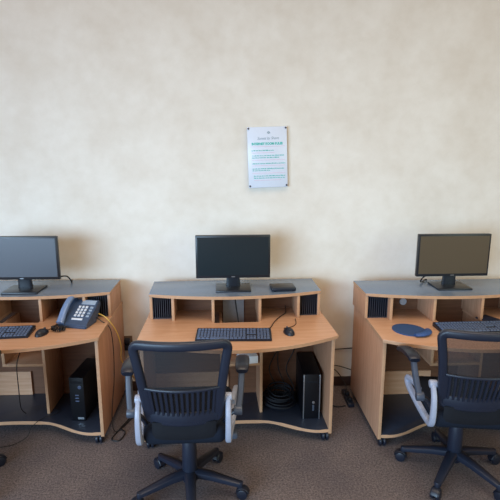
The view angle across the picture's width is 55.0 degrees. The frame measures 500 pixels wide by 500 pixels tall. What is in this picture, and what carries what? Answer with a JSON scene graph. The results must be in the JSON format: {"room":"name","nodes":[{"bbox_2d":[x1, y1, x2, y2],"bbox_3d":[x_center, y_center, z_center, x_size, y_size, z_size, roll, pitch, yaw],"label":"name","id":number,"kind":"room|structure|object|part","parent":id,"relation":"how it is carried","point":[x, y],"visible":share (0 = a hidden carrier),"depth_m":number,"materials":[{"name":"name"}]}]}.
{"room":"computer lab","nodes":[
{"label":"computer lab","id":0,"kind":"room"},
{"bbox_2d":[0,0,499,380],"bbox_3d":[-0.184,-0.560,3.423,8.400,3.300,0.100,-1,12,-3],"label":"wall","id":1,"kind":"structure","parent":0,"point":[124,124],"depth_m":3.33,"materials":[{"name":"paint"}]},
{"bbox_2d":[124,336,132,350],"bbox_3d":[-0.914,0.701,3.572,0.072,0.116,0.045,-1,12,-3],"label":"wall socket","id":2,"kind":"object","parent":1,"relation":"attached to","point":[127,339],"visible":0.61,"depth_m":3.56,"materials":[{"name":"brown plastic"}]},
{"bbox_2d":[125,376,350,390],"bbox_3d":[-0.181,1.030,3.697,8.400,0.075,0.012,-1,12,-3],"label":"baseboard","id":3,"kind":"structure","parent":1,"relation":"attached to","point":[338,381],"depth_m":3.73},
{"bbox_2d":[247,126,287,187],"bbox_3d":[0.123,-0.647,3.354,0.288,0.424,0.031,-1,12,-3],"label":"wall sign","id":4,"kind":"object","parent":1,"relation":"attached to","point":[267,146],"visible":1,"depth_m":3.34,"materials":[{"name":"white paper"}]},
{"bbox_2d":[0,385,499,499],"bbox_3d":[-0.024,1.717,0.827,8.400,0.100,6.120,-1,12,-3],"label":"floor","id":5,"kind":"structure","parent":0,"point":[276,462],"depth_m":2.79,"materials":[{"name":"carpet"}]},
{"bbox_2d":[0,350,6,466],"bbox_3d":[-1.649,0.816,2.473,0.645,0.993,0.659,-2,12,-11],"label":"office chair","id":6,"kind":"object","parent":5,"relation":"on","point":[3,457],"visible":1,"depth_m":2.79,"materials":[{"name":"grey plastic"}]},
{"bbox_2d":[0,408,58,447],"bbox_3d":[-1.409,1.149,3.078,0.081,0.090,0.408,9,15,36],"label":"cable","id":7,"kind":"object","parent":5,"relation":"on","point":[55,408],"visible":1,"depth_m":3.05,"materials":[{"name":"black rubber"}]},
{"bbox_2d":[0,280,125,442],"bbox_3d":[-1.495,0.735,3.110,1.188,0.893,0.860,0,12,-2],"label":"computer desk","id":8,"kind":"object","parent":5,"relation":"on","point":[45,365],"visible":0.91,"depth_m":3.20,"materials":[{"name":"brown wood"}]},
{"bbox_3d":[-1.810,0.950,3.416,0.511,0.176,0.016,0,12,-2],"label":"panel","id":9,"kind":"part","parent":8,"relation":"part of","materials":[{"name":"brown wood"}]},
{"bbox_2d":[0,325,35,338],"bbox_3d":[-1.530,0.492,2.858,0.444,0.031,0.150,-1,12,-7],"label":"keyboard","id":10,"kind":"object","parent":8,"relation":"on","point":[6,332],"visible":1,"depth_m":2.86,"materials":[{"name":"black plastic"}]},
{"bbox_2d":[16,352,25,413],"bbox_3d":[-1.492,0.872,3.140,0.019,0.435,0.099,0,12,1],"label":"cable","id":11,"kind":"object","parent":8,"relation":"on","point":[19,352],"visible":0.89,"depth_m":3.09,"materials":[{"name":"black rubber"}]},
{"bbox_2d":[2,350,42,366],"bbox_3d":[-1.480,0.722,3.248,0.258,0.018,0.274,0,12,-2],"label":"cubby shelf","id":12,"kind":"object","parent":8,"relation":"attached to","point":[31,358],"depth_m":3.17,"materials":[{"name":"brown wood"}]},
{"bbox_2d":[0,236,60,293],"bbox_3d":[-1.485,0.088,3.128,0.489,0.365,0.183,0,12,-2],"label":"monitor","id":13,"kind":"object","parent":8,"relation":"on","point":[24,259],"visible":1,"depth_m":3.10,"materials":[{"name":"plastic"}]},
{"bbox_2d":[35,324,56,337],"bbox_3d":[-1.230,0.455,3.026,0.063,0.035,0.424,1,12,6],"label":"computer mouse","id":14,"kind":"object","parent":8,"relation":"on","point":[42,332],"visible":0.79,"depth_m":2.84,"materials":[{"name":"black plastic"}]},
{"bbox_3d":[-1.505,0.646,3.378,1.122,0.788,0.012,0,12,-2],"label":"panel","id":15,"kind":"part","parent":8,"relation":"part of","materials":[{"name":"brown wood"}]},
{"bbox_2d":[0,393,100,435],"bbox_3d":[-1.498,1.082,3.272,1.122,0.023,0.636,0,12,-2],"label":"shelf","id":16,"kind":"object","parent":8,"relation":"attached to","point":[34,405],"depth_m":3.18,"materials":[{"name":"grey laminate"}]},
{"bbox_3d":[-1.342,0.758,3.260,0.018,0.615,0.273,0,12,-2],"label":"divider panel","id":17,"kind":"part","parent":8,"relation":"part of","materials":[{"name":"brown wood"}]},
{"bbox_2d":[0,302,122,353],"bbox_3d":[-1.495,0.477,3.056,1.188,0.020,0.860,0,12,-2],"label":"countertop","id":18,"kind":"structure","parent":8,"relation":"on","point":[71,336],"depth_m":2.82,"materials":[{"name":"brown wood"}]},
{"bbox_2d":[51,296,100,331],"bbox_3d":[-1.096,0.390,3.006,0.205,0.170,0.293,2,12,11],"label":"desk phone","id":19,"kind":"object","parent":8,"relation":"on","point":[76,313],"visible":0.93,"depth_m":3.02,"materials":[{"name":"plastic"}]},
{"bbox_3d":[-1.169,0.473,2.929,0.085,0.033,0.088,-5,13,-23],"label":"curly cord","id":20,"kind":"part","parent":19,"relation":"part of","materials":[{"name":"black plastic"}]},
{"bbox_2d":[98,313,135,380],"bbox_3d":[-0.851,0.736,3.324,0.178,0.783,0.411,7,14,31],"label":"cable","id":21,"kind":"object","parent":19,"relation":"hanging from","point":[98,313],"visible":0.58,"depth_m":3.11,"materials":[{"name":"yellow plastic"}]},
{"bbox_2d":[69,358,98,420],"bbox_3d":[-1.098,0.928,3.219,0.094,0.300,0.303,1,12,3],"label":"computer tower","id":22,"kind":"object","parent":8,"relation":"on","point":[83,386],"visible":0.99,"depth_m":3.10,"materials":[{"name":"plastic"}]},
{"bbox_3d":[-1.105,0.957,3.077,0.094,0.300,0.008,1,12,3],"label":"panel","id":23,"kind":"part","parent":22,"relation":"part of","materials":[{"name":"black plastic"}]},
{"bbox_3d":[-0.928,0.778,3.240,0.020,0.645,0.655,0,12,-2],"label":"panel","id":24,"kind":"part","parent":8,"relation":"part of","materials":[{"name":"brown wood"}]},
{"bbox_2d":[96,317,131,431],"bbox_3d":[-0.869,0.786,3.141,0.270,0.777,0.221,-4,13,-20],"label":"cable","id":25,"kind":"object","parent":8,"relation":"hanging from","point":[96,317],"visible":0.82,"depth_m":3.12,"materials":[{"name":"black rubber"}]},
{"bbox_2d":[111,418,129,441],"bbox_3d":[-0.856,1.142,3.312,0.079,0.010,0.600,-1,12,-3],"label":"cable","id":26,"kind":"object","parent":5,"relation":"on","point":[119,429],"visible":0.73,"depth_m":3.10,"materials":[{"name":"black rubber"}]},
{"bbox_2d":[121,338,249,499],"bbox_3d":[-0.319,0.820,2.453,0.643,0.992,0.635,-1,12,-3],"label":"office chair","id":27,"kind":"object","parent":5,"relation":"on","point":[184,397],"visible":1,"depth_m":2.21,"materials":[{"name":"grey plastic"}]},
{"bbox_3d":[-0.457,1.216,2.497,0.269,0.085,0.065,-6,13,-26],"label":"leg","id":28,"kind":"part","parent":27,"relation":"part of","materials":[{"name":"grey plastic"}]},
{"bbox_3d":[-0.429,1.180,2.671,0.269,0.085,0.065,12,16,44],"label":"leg","id":29,"kind":"part","parent":27,"relation":"part of","materials":[{"name":"grey plastic"}]},
{"bbox_3d":[-0.306,0.604,2.163,0.456,0.451,0.154,-1,12,-3],"label":"frame","id":30,"kind":"part","parent":27,"relation":"part of","materials":[{"name":"grey plastic"}]},
{"bbox_3d":[-0.306,0.711,2.193,0.364,0.195,0.097,-1,12,-3],"label":"lumbar panel","id":31,"kind":"part","parent":27,"relation":"part of","materials":[{"name":"grey plastic"}]},
{"bbox_3d":[-0.321,0.839,2.492,0.456,0.091,0.475,-1,12,-3],"label":"seat","id":32,"kind":"part","parent":27,"relation":"part of","materials":[{"name":"black fabric"}]},
{"bbox_3d":[-0.296,1.233,2.417,0.065,0.085,0.269,-2,12,-9],"label":"leg","id":33,"kind":"part","parent":27,"relation":"part of","materials":[{"name":"grey plastic"}]},
{"bbox_3d":[-0.251,1.174,2.699,0.065,0.085,0.269,6,13,26],"label":"leg","id":34,"kind":"part","parent":27,"relation":"part of","materials":[{"name":"grey plastic"}]},
{"bbox_3d":[-0.169,1.207,2.542,0.269,0.085,0.065,2,12,9],"label":"leg","id":35,"kind":"part","parent":27,"relation":"part of","materials":[{"name":"grey plastic"}]},
{"bbox_3d":[-0.151,0.934,2.466,0.180,0.056,0.057,1,12,3],"label":"tilt lever","id":36,"kind":"part","parent":27,"relation":"part of","materials":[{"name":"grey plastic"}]},
{"bbox_2d":[137,278,338,447],"bbox_3d":[-0.084,0.733,3.120,1.188,0.893,0.860,-1,12,-4],"label":"computer desk","id":37,"kind":"object","parent":5,"relation":"on","point":[178,309],"visible":0.51,"depth_m":3.14,"materials":[{"name":"brown wood"}]},
{"bbox_2d":[195,234,269,292],"bbox_3d":[-0.112,0.079,3.173,0.489,0.365,0.183,-1,12,-3],"label":"monitor","id":38,"kind":"object","parent":37,"relation":"on","point":[232,258],"visible":1,"depth_m":3.14,"materials":[{"name":"plastic"}]},
{"bbox_2d":[195,328,271,340],"bbox_3d":[-0.096,0.496,2.834,0.444,0.031,0.150,0,12,-1],"label":"keyboard","id":39,"kind":"object","parent":37,"relation":"on","point":[231,334],"visible":1,"depth_m":2.82,"materials":[{"name":"black plastic"}]},
{"bbox_2d":[137,308,338,353],"bbox_3d":[-0.084,0.475,3.066,1.188,0.020,0.860,-1,12,-4],"label":"countertop","id":40,"kind":"structure","parent":37,"relation":"on","point":[309,330],"depth_m":2.97,"materials":[{"name":"brown wood"}]},
{"bbox_2d":[230,353,259,365],"bbox_3d":[-0.074,0.720,3.258,0.258,0.018,0.274,-1,12,-4],"label":"cubby shelf","id":41,"kind":"object","parent":37,"relation":"attached to","point":[233,357],"depth_m":3.15,"materials":[{"name":"brown wood"}]},
{"bbox_3d":[-0.105,0.644,3.388,1.122,0.788,0.012,-1,12,-4],"label":"panel","id":42,"kind":"part","parent":37,"relation":"part of","materials":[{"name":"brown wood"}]},
{"bbox_2d":[236,353,257,363],"bbox_3d":[-0.023,0.697,3.197,0.120,0.050,0.182,-2,12,-11],"label":"paper ream","id":43,"kind":"object","parent":37,"relation":"on","point":[253,357],"visible":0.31,"depth_m":3.12,"materials":[{"name":"white paper"}]},
{"bbox_3d":[0.063,0.755,3.276,0.018,0.615,0.273,-1,12,-4],"label":"divider panel","id":44,"kind":"part","parent":37,"relation":"part of","materials":[{"name":"brown wood"}]},
{"bbox_2d":[269,351,276,393],"bbox_3d":[0.172,0.733,3.347,0.074,0.583,0.066,-11,16,-42],"label":"power cable","id":45,"kind":"object","parent":37,"relation":"hanging from","point":[276,351],"visible":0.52,"depth_m":3.37,"materials":[{"name":"black rubber"}]},
{"bbox_2d":[262,381,295,409],"bbox_3d":[0.201,0.997,3.291,0.239,0.128,0.243,-1,12,-3],"label":"coiled cables","id":46,"kind":"object","parent":37,"relation":"on","point":[268,389],"visible":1,"depth_m":3.25,"materials":[{"name":"black plastic"}]},
{"bbox_2d":[231,391,327,432],"bbox_3d":[-0.091,1.080,3.281,1.122,0.023,0.636,-1,12,-4],"label":"shelf","id":47,"kind":"object","parent":37,"relation":"attached to","point":[291,418],"depth_m":3.16,"materials":[{"name":"grey laminate"}]},
{"bbox_2d":[277,351,285,394],"bbox_3d":[0.223,0.734,3.346,0.064,0.583,0.088,-1,12,-3],"label":"power cable","id":48,"kind":"object","parent":37,"relation":"hanging from","point":[277,351],"visible":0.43,"depth_m":3.37,"materials":[{"name":"black rubber"}]},
{"bbox_2d":[269,283,295,291],"bbox_3d":[0.216,0.248,3.188,0.160,0.028,0.120,-1,12,-7],"label":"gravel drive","id":49,"kind":"object","parent":37,"relation":"on","point":[274,287],"visible":1,"depth_m":3.14,"materials":[{"name":"black plastic"}]},
{"bbox_3d":[0.216,0.235,3.186,0.140,0.002,0.100,-1,12,-7],"label":"drive lid","id":50,"kind":"part","parent":49,"relation":"part of","materials":[{"name":"plastic"}]},
{"bbox_2d":[283,319,295,335],"bbox_3d":[0.249,0.463,2.986,0.074,0.035,0.302,2,12,8],"label":"computer mouse","id":51,"kind":"object","parent":37,"relation":"on","point":[288,331],"visible":1,"depth_m":2.86,"materials":[{"name":"black plastic"}]},
{"bbox_2d":[286,348,294,393],"bbox_3d":[0.291,0.732,3.353,0.074,0.583,0.066,-11,16,-42],"label":"power cable","id":52,"kind":"object","parent":37,"relation":"hanging from","point":[294,348],"visible":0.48,"depth_m":3.37,"materials":[{"name":"black rubber"}]},
{"bbox_2d":[295,352,320,418],"bbox_3d":[0.392,0.912,3.268,0.115,0.310,0.354,0,12,-2],"label":"computer tower","id":53,"kind":"object","parent":37,"relation":"on","point":[308,375],"visible":1,"depth_m":3.12,"materials":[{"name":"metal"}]},
{"bbox_3d":[0.398,0.947,3.102,0.115,0.310,0.008,0,12,-2],"label":"panel","id":54,"kind":"part","parent":53,"relation":"part of","materials":[{"name":"black plastic"}]},
{"bbox_3d":[0.478,0.771,3.271,0.020,0.645,0.655,-1,12,-4],"label":"panel","id":55,"kind":"part","parent":37,"relation":"part of","materials":[{"name":"brown wood"}]},
{"bbox_2d":[341,389,353,406],"bbox_3d":[0.718,1.076,3.526,0.044,0.055,0.220,-1,12,-3],"label":"power strip","id":56,"kind":"object","parent":5,"relation":"on","point":[345,392],"visible":1,"depth_m":3.48,"materials":[{"name":"black plastic"}]},
{"bbox_2d":[350,279,499,445],"bbox_3d":[1.351,0.730,3.130,1.194,0.893,0.860,-1,12,-3],"label":"computer desk","id":57,"kind":"object","parent":5,"relation":"on","point":[379,370],"visible":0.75,"depth_m":3.19,"materials":[{"name":"brown wood"}]},
{"bbox_3d":[0.778,0.784,3.210,0.020,0.645,0.655,-1,12,-3],"label":"panel","id":58,"kind":"part","parent":57,"relation":"part of","materials":[{"name":"brown wood"}]},
{"bbox_2d":[381,394,426,437],"bbox_3d":[1.349,1.078,3.292,1.122,0.023,0.636,-1,12,-3],"label":"shelf","id":59,"kind":"object","parent":57,"relation":"attached to","point":[400,415],"depth_m":3.16,"materials":[{"name":"grey laminate"}]},
{"bbox_3d":[1.034,0.946,3.431,0.511,0.176,0.016,-1,12,-3],"label":"panel","id":60,"kind":"part","parent":57,"relation":"part of","materials":[{"name":"brown wood"}]},
{"bbox_2d":[392,324,431,336],"bbox_3d":[0.984,0.481,2.921,0.188,0.026,0.241,-10,15,-40],"label":"mat","id":61,"kind":"object","parent":57,"relation":"on","point":[404,329],"visible":1,"depth_m":2.92,"materials":[{"name":"blue plastic"}]},
{"bbox_2d":[414,348,437,365],"bbox_3d":[1.331,0.718,3.267,0.328,0.018,0.274,-1,12,-3],"label":"cubby shelf","id":62,"kind":"object","parent":57,"relation":"attached to","point":[434,362],"depth_m":3.20,"materials":[{"name":"brown wood"}]},
{"bbox_2d":[360,307,499,349],"bbox_3d":[1.353,0.472,3.077,1.188,0.020,0.860,-1,12,-3],"label":"countertop","id":63,"kind":"structure","parent":57,"relation":"on","point":[382,327],"depth_m":3.02,"materials":[{"name":"brown wood"}]},
{"bbox_3d":[1.339,0.642,3.399,1.122,0.788,0.012,-1,12,-3],"label":"panel","id":64,"kind":"part","parent":57,"relation":"part of","materials":[{"name":"brown wood"}]},
{"bbox_2d":[415,233,491,290],"bbox_3d":[1.351,0.070,3.216,0.489,0.365,0.183,-1,12,-3],"label":"monitor","id":65,"kind":"object","parent":57,"relation":"on","point":[448,256],"visible":1,"depth_m":3.18,"materials":[{"name":"plastic"}]},
{"bbox_2d":[432,320,499,331],"bbox_3d":[1.369,0.472,2.950,0.444,0.031,0.150,-1,12,-4],"label":"keyboard","id":66,"kind":"object","parent":57,"relation":"on","point":[477,326],"visible":0.91,"depth_m":2.95,"materials":[{"name":"black plastic"}]},
{"bbox_3d":[1.504,0.754,3.283,0.018,0.615,0.273,-1,12,-3],"label":"divider panel","id":67,"kind":"part","parent":57,"relation":"part of","materials":[{"name":"brown wood"}]},
{"bbox_2d":[476,314,499,320],"bbox_3d":[1.545,0.447,3.118,0.100,0.012,0.110,-6,13,-27],"label":"notebook","id":68,"kind":"object","parent":57,"relation":"on","point":[485,317],"visible":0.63,"depth_m":3.11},
{"bbox_2d":[394,329,499,499],"bbox_3d":[1.147,0.792,2.631,0.663,0.975,0.704,1,12,5],"label":"office chair","id":69,"kind":"object","parent":5,"relation":"on","point":[465,393],"visible":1,"depth_m":2.39,"materials":[{"name":"grey plastic"}]},
{"bbox_3d":[1.015,1.156,2.784,0.269,0.085,0.065,4,13,20],"label":"leg","id":70,"kind":"part","parent":69,"relation":"part of","materials":[{"name":"grey plastic"}]},
{"bbox_3d":[1.166,1.136,2.880,0.065,0.085,0.269,1,12,3],"label":"leg","id":71,"kind":"part","parent":69,"relation":"part of","materials":[{"name":"grey plastic"}]},
{"bbox_3d":[1.061,1.192,2.614,0.065,0.085,0.269,9,15,38],"label":"leg","id":72,"kind":"part","parent":69,"relation":"part of","materials":[{"name":"grey plastic"}]},
{"bbox_3d":[1.145,0.825,2.647,0.456,0.091,0.475,1,12,5],"label":"seat","id":73,"kind":"part","parent":69,"relation":"part of","materials":[{"name":"black fabric"}]},
{"bbox_3d":[1.121,0.590,2.318,0.456,0.451,0.154,1,12,5],"label":"frame","id":74,"kind":"part","parent":69,"relation":"part of","materials":[{"name":"grey plastic"}]},
{"bbox_3d":[1.122,0.697,2.349,0.364,0.195,0.097,1,12,5],"label":"lumbar panel","id":75,"kind":"part","parent":69,"relation":"part of","materials":[{"name":"grey plastic"}]},
{"bbox_3d":[1.241,1.194,2.605,0.065,0.085,0.269,-8,14,-32],"label":"leg","id":76,"kind":"part","parent":69,"relation":"part of","materials":[{"name":"grey plastic"}]},
{"bbox_3d":[1.306,1.159,2.769,0.269,0.085,0.065,-3,12,-15],"label":"leg","id":77,"kind":"part","parent":69,"relation":"part of","materials":[{"name":"grey plastic"}]}
]}

